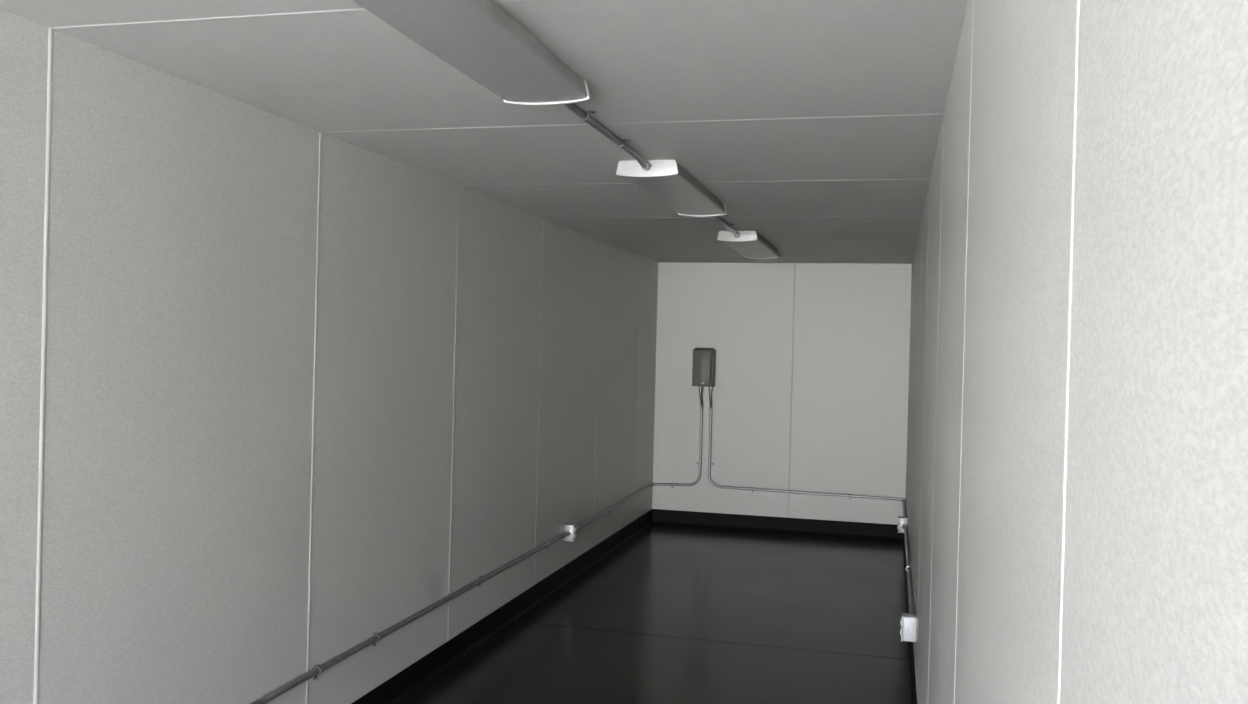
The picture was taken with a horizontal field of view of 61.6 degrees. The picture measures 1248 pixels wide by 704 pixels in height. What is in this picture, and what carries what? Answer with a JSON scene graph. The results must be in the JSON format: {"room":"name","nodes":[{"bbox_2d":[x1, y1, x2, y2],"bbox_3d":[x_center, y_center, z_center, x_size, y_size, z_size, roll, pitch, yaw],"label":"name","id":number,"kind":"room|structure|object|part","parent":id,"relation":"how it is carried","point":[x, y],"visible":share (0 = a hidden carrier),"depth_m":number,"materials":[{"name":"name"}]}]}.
{"room":"shipping container interior","nodes":[
{"label":"shipping container interior","id":0,"kind":"room"},
{"bbox_2d":[0,9,657,703],"bbox_3d":[-1.211,0.342,3.463,0.100,2.237,11.708,2,0,14],"label":"wall","id":1,"kind":"structure","parent":0,"point":[183,223],"depth_m":3.40,"materials":[{"name":"white paint"}]},
{"bbox_2d":[34,28,53,703],"bbox_3d":[-1.400,0.285,2.518,0.003,2.122,0.016,2,0,14],"label":"joint","id":2,"kind":"object","parent":1,"relation":"attached to","point":[51,31],"visible":1,"depth_m":2.52,"materials":[{"name":"grey"}]},
{"bbox_2d":[306,132,321,703],"bbox_3d":[-1.097,0.286,3.700,0.003,2.122,0.016,2,0,14],"label":"joint","id":3,"kind":"object","parent":1,"relation":"attached to","point":[320,133],"visible":1,"depth_m":3.70,"materials":[{"name":"grey"}]},
{"bbox_2d":[250,530,570,703],"bbox_3d":[-1.482,1.144,2.193,0.047,0.054,9.074,2,0,14],"label":"conduit","id":4,"kind":"object","parent":1,"relation":"attached to","point":[319,669],"visible":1,"depth_m":4.22,"materials":[{"name":"metal"}]},
{"bbox_2d":[447,186,459,640],"bbox_3d":[-0.793,0.287,4.881,0.003,2.122,0.016,2,0,14],"label":"joint","id":5,"kind":"object","parent":1,"relation":"attached to","point":[459,186],"visible":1,"depth_m":4.88,"materials":[{"name":"grey"}]},
{"bbox_2d":[351,509,652,703],"bbox_3d":[-1.195,1.404,3.407,0.014,0.115,11.608,2,0,14],"label":"baseboard","id":6,"kind":"structure","parent":1,"relation":"attached to","point":[395,689],"depth_m":5.36,"materials":[{"name":"black plastic"}]},
{"bbox_2d":[534,218,543,584],"bbox_3d":[-0.490,0.288,6.063,0.003,2.122,0.016,2,0,14],"label":"joint","id":7,"kind":"object","parent":1,"relation":"attached to","point":[543,218],"visible":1,"depth_m":6.06,"materials":[{"name":"grey"}]},
{"bbox_2d":[564,523,576,541],"bbox_3d":[-0.335,1.140,6.620,0.068,0.111,0.076,2,0,14],"label":"outlet box","id":8,"kind":"object","parent":1,"relation":"attached to","point":[571,527],"visible":0.98,"depth_m":6.59,"materials":[{"name":"white plastic"}]},
{"bbox_2d":[593,240,600,541],"bbox_3d":[-0.187,0.289,7.245,0.003,2.122,0.016,2,0,14],"label":"joint","id":9,"kind":"object","parent":1,"relation":"attached to","point":[600,240],"visible":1,"depth_m":7.24,"materials":[{"name":"grey"}]},
{"bbox_2d":[577,483,653,529],"bbox_3d":[-0.046,1.147,7.817,0.044,0.052,2.392,2,0,14],"label":"conduit","id":10,"kind":"object","parent":1,"relation":"attached to","point":[610,508],"visible":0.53,"depth_m":7.62,"materials":[{"name":"metal"}]},
{"bbox_2d":[635,258,641,512],"bbox_3d":[0.116,0.290,8.426,0.003,2.122,0.016,2,0,14],"label":"joint","id":11,"kind":"object","parent":1,"relation":"attached to","point":[641,258],"visible":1,"depth_m":8.42,"materials":[{"name":"grey"}]},
{"bbox_2d":[0,0,967,263],"bbox_3d":[-0.114,-0.798,3.183,2.304,0.100,11.708,2,0,14],"label":"ceiling","id":12,"kind":"structure","parent":0,"point":[639,60],"depth_m":3.06,"materials":[{"name":"white paint"}]},
{"bbox_2d":[50,0,529,28],"bbox_3d":[-0.354,-0.748,2.250,2.096,0.003,0.014,2,0,14],"label":"joint","id":13,"kind":"object","parent":12,"relation":"attached to","point":[495,1],"visible":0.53,"depth_m":2.39,"materials":[{"name":"grey"}]},
{"bbox_2d":[352,0,589,105],"bbox_3d":[-0.365,-0.717,2.309,0.250,0.065,1.230,2,0,14],"label":"ceiling light","id":14,"kind":"object","parent":12,"relation":"attached to","point":[480,39],"visible":1,"depth_m":2.38,"materials":[{"name":"white plastic"}]},
{"bbox_2d":[562,103,651,171],"bbox_3d":[-0.054,-0.724,3.491,0.054,0.043,1.214,2,0,14],"label":"conduit","id":15,"kind":"object","parent":12,"relation":"attached to","point":[646,166],"visible":0.6,"depth_m":3.49,"materials":[{"name":"metal"}]},
{"bbox_2d":[321,114,941,132],"bbox_3d":[-0.051,-0.747,3.432,2.096,0.003,0.014,2,0,14],"label":"joint","id":16,"kind":"object","parent":12,"relation":"attached to","point":[912,114],"visible":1,"depth_m":3.40,"materials":[{"name":"grey"}]},
{"bbox_2d":[601,240,719,240],"bbox_3d":[0.859,-0.744,6.977,2.096,0.003,0.014,2,0,14],"label":"joint","id":17,"kind":"object","parent":12,"relation":"attached to","point":[601,240],"visible":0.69,"depth_m":7.13,"materials":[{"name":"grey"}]},
{"bbox_2d":[616,160,726,216],"bbox_3d":[0.243,-0.715,4.679,0.250,0.065,1.235,2,0,14],"label":"ceiling light","id":18,"kind":"object","parent":12,"relation":"attached to","point":[668,182],"visible":1,"depth_m":4.41,"materials":[{"name":"white plastic"}]},
{"bbox_2d":[459,179,924,185],"bbox_3d":[0.252,-0.746,4.614,2.096,0.003,0.014,2,0,14],"label":"joint","id":19,"kind":"object","parent":12,"relation":"attached to","point":[870,179],"visible":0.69,"depth_m":4.54,"materials":[{"name":"grey"}]},
{"bbox_2d":[711,216,739,237],"bbox_3d":[0.555,-0.722,5.862,0.054,0.043,1.209,2,0,14],"label":"conduit","id":20,"kind":"object","parent":12,"relation":"attached to","point":[736,234],"visible":0.5,"depth_m":6.04,"materials":[{"name":"metal"}]},
{"bbox_2d":[544,216,913,218],"bbox_3d":[0.555,-0.745,5.795,2.096,0.003,0.014,2,0,14],"label":"joint","id":21,"kind":"object","parent":12,"relation":"attached to","point":[820,216],"visible":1,"depth_m":5.78,"materials":[{"name":"grey"}]},
{"bbox_2d":[695,256,789,256],"bbox_3d":[1.162,-0.743,8.159,2.096,0.003,0.014,2,0,14],"label":"joint","id":22,"kind":"object","parent":12,"relation":"attached to","point":[695,256],"visible":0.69,"depth_m":8.25,"materials":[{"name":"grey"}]},
{"bbox_2d":[717,231,778,258],"bbox_3d":[0.851,-0.713,7.050,0.250,0.065,1.240,2,0,14],"label":"ceiling light","id":23,"kind":"object","parent":12,"relation":"attached to","point":[750,244],"visible":0.99,"depth_m":6.75,"materials":[{"name":"white plastic"}]},
{"bbox_2d":[397,522,910,703],"bbox_3d":[-0.174,1.549,3.196,2.304,0.120,11.708,2,0,14],"label":"floor","id":24,"kind":"structure","parent":0,"point":[675,613],"depth_m":5.58,"materials":[{"name":"black"}]},
{"bbox_2d":[652,262,911,524],"bbox_3d":[1.299,0.375,8.811,2.104,2.237,0.100,2,0,14],"label":"wall","id":25,"kind":"structure","parent":0,"point":[851,345],"depth_m":8.75,"materials":[{"name":"white paint"}]},
{"bbox_2d":[654,386,702,488],"bbox_3d":[0.457,0.728,8.940,0.426,0.886,0.069,2,0,14],"label":"conduit","id":26,"kind":"object","parent":25,"relation":"attached to","point":[699,463],"visible":1,"depth_m":8.90,"materials":[{"name":"metal"}]},
{"bbox_2d":[692,348,715,386],"bbox_3d":[0.675,0.128,8.862,0.185,0.325,0.112,2,0,14],"label":"electrical panel","id":27,"kind":"object","parent":25,"relation":"attached to","point":[704,359],"visible":1,"depth_m":8.82,"materials":[{"name":"grey metal"}]},
{"bbox_2d":[694,348,713,351],"bbox_3d":[0.679,-0.019,8.861,0.149,0.030,0.112,2,0,14],"label":"hood","id":28,"kind":"object","parent":27,"relation":"attached to","point":[696,349],"depth_m":8.82,"materials":[{"name":"grey metal"}]},
{"bbox_3d":[0.743,0.137,8.809,0.026,0.299,0.010,2,0,14],"label":"door frame","id":29,"kind":"part","parent":27,"relation":"part of","materials":[{"name":"grey metal"}]},
{"bbox_2d":[652,509,903,538],"bbox_3d":[1.258,1.436,8.762,2.104,0.115,0.014,2,0,14],"label":"baseboard","id":30,"kind":"structure","parent":25,"relation":"attached to","point":[861,529],"depth_m":8.76,"materials":[{"name":"black plastic"}]},
{"bbox_2d":[788,263,795,517],"bbox_3d":[1.397,0.321,8.735,0.011,2.122,0.002,2,0,14],"label":"joint","id":31,"kind":"object","parent":25,"relation":"attached to","point":[794,263],"visible":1,"depth_m":8.73,"materials":[{"name":"grey"}]},
{"bbox_2d":[708,387,904,500],"bbox_3d":[1.496,0.760,8.673,1.632,0.892,0.069,2,0,14],"label":"conduit","id":32,"kind":"object","parent":25,"relation":"attached to","point":[752,489],"visible":0.97,"depth_m":8.78,"materials":[{"name":"metal"}]},
{"bbox_2d":[905,0,1247,703],"bbox_3d":[0.924,0.399,2.916,0.100,2.237,11.708,2,0,14],"label":"wall","id":33,"kind":"structure","parent":0,"point":[1155,579],"depth_m":0.73,"materials":[{"name":"white paint"}]},
{"bbox_2d":[897,516,907,532],"bbox_3d":[1.927,1.194,7.247,0.068,0.111,0.076,2,0,14],"label":"outlet box","id":34,"kind":"object","parent":33,"relation":"attached to","point":[901,519],"visible":0.83,"depth_m":7.22,"materials":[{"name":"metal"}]},
{"bbox_2d":[902,499,906,516],"bbox_3d":[2.102,1.203,7.870,0.043,0.054,1.222,2,0,15],"label":"conduit","id":35,"kind":"object","parent":33,"relation":"attached to","point":[903,500],"visible":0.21,"depth_m":8.00,"materials":[{"name":"metal"}]},
{"bbox_2d":[901,523,914,613],"bbox_3d":[1.589,1.201,5.889,0.046,0.054,2.729,2,0,14],"label":"conduit","id":36,"kind":"object","parent":33,"relation":"attached to","point":[903,525],"visible":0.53,"depth_m":5.63,"materials":[{"name":"metal"}]},
{"bbox_2d":[900,612,916,641],"bbox_3d":[1.231,1.192,4.535,0.068,0.112,0.076,2,0,14],"label":"outlet box","id":37,"kind":"object","parent":33,"relation":"attached to","point":[908,622],"visible":0.99,"depth_m":4.50,"materials":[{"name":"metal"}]},
{"bbox_2d":[906,280,912,508],"bbox_3d":[2.151,0.345,7.896,0.002,2.122,0.011,2,0,14],"label":"joint","id":38,"kind":"object","parent":33,"relation":"attached to","point":[912,280],"visible":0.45,"depth_m":7.89,"materials":[{"name":"grey"}]},
{"bbox_2d":[903,537,916,703],"bbox_3d":[0.829,1.459,2.887,0.014,0.115,11.608,2,0,14],"label":"baseboard","id":39,"kind":"structure","parent":33,"relation":"attached to","point":[910,644],"depth_m":5.05,"materials":[{"name":"black plastic"}]},
{"bbox_2d":[909,247,916,513],"bbox_3d":[1.848,0.344,6.714,0.002,2.122,0.011,2,0,14],"label":"joint","id":40,"kind":"object","parent":33,"relation":"attached to","point":[916,247],"visible":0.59,"depth_m":6.71,"materials":[{"name":"grey"}]},
{"bbox_2d":[912,227,921,569],"bbox_3d":[1.545,0.343,5.532,0.002,2.122,0.011,2,0,14],"label":"joint","id":41,"kind":"object","parent":33,"relation":"attached to","point":[921,227],"visible":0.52,"depth_m":5.53,"materials":[{"name":"grey"}]},
{"bbox_2d":[916,186,929,677],"bbox_3d":[1.242,0.342,4.351,0.002,2.122,0.011,2,0,14],"label":"joint","id":42,"kind":"object","parent":33,"relation":"attached to","point":[929,186],"visible":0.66,"depth_m":4.35,"materials":[{"name":"grey"}]},
{"bbox_2d":[927,113,943,703],"bbox_3d":[0.939,0.341,3.169,0.002,2.122,0.011,2,0,14],"label":"joint","id":43,"kind":"object","parent":33,"relation":"attached to","point":[943,113],"visible":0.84,"depth_m":3.16,"materials":[{"name":"grey"}]},
{"bbox_2d":[954,0,973,703],"bbox_3d":[0.635,0.340,1.987,0.002,2.122,0.011,2,0,14],"label":"joint","id":44,"kind":"object","parent":33,"relation":"attached to","point":[973,0],"visible":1,"depth_m":1.98,"materials":[{"name":"grey"}]},
{"bbox_2d":[1057,0,1079,703],"bbox_3d":[0.332,0.339,0.805,0.002,2.122,0.011,2,0,14],"label":"joint","id":45,"kind":"object","parent":33,"relation":"attached to","point":[1077,1],"depth_m":0.80,"materials":[{"name":"grey"}]}
]}

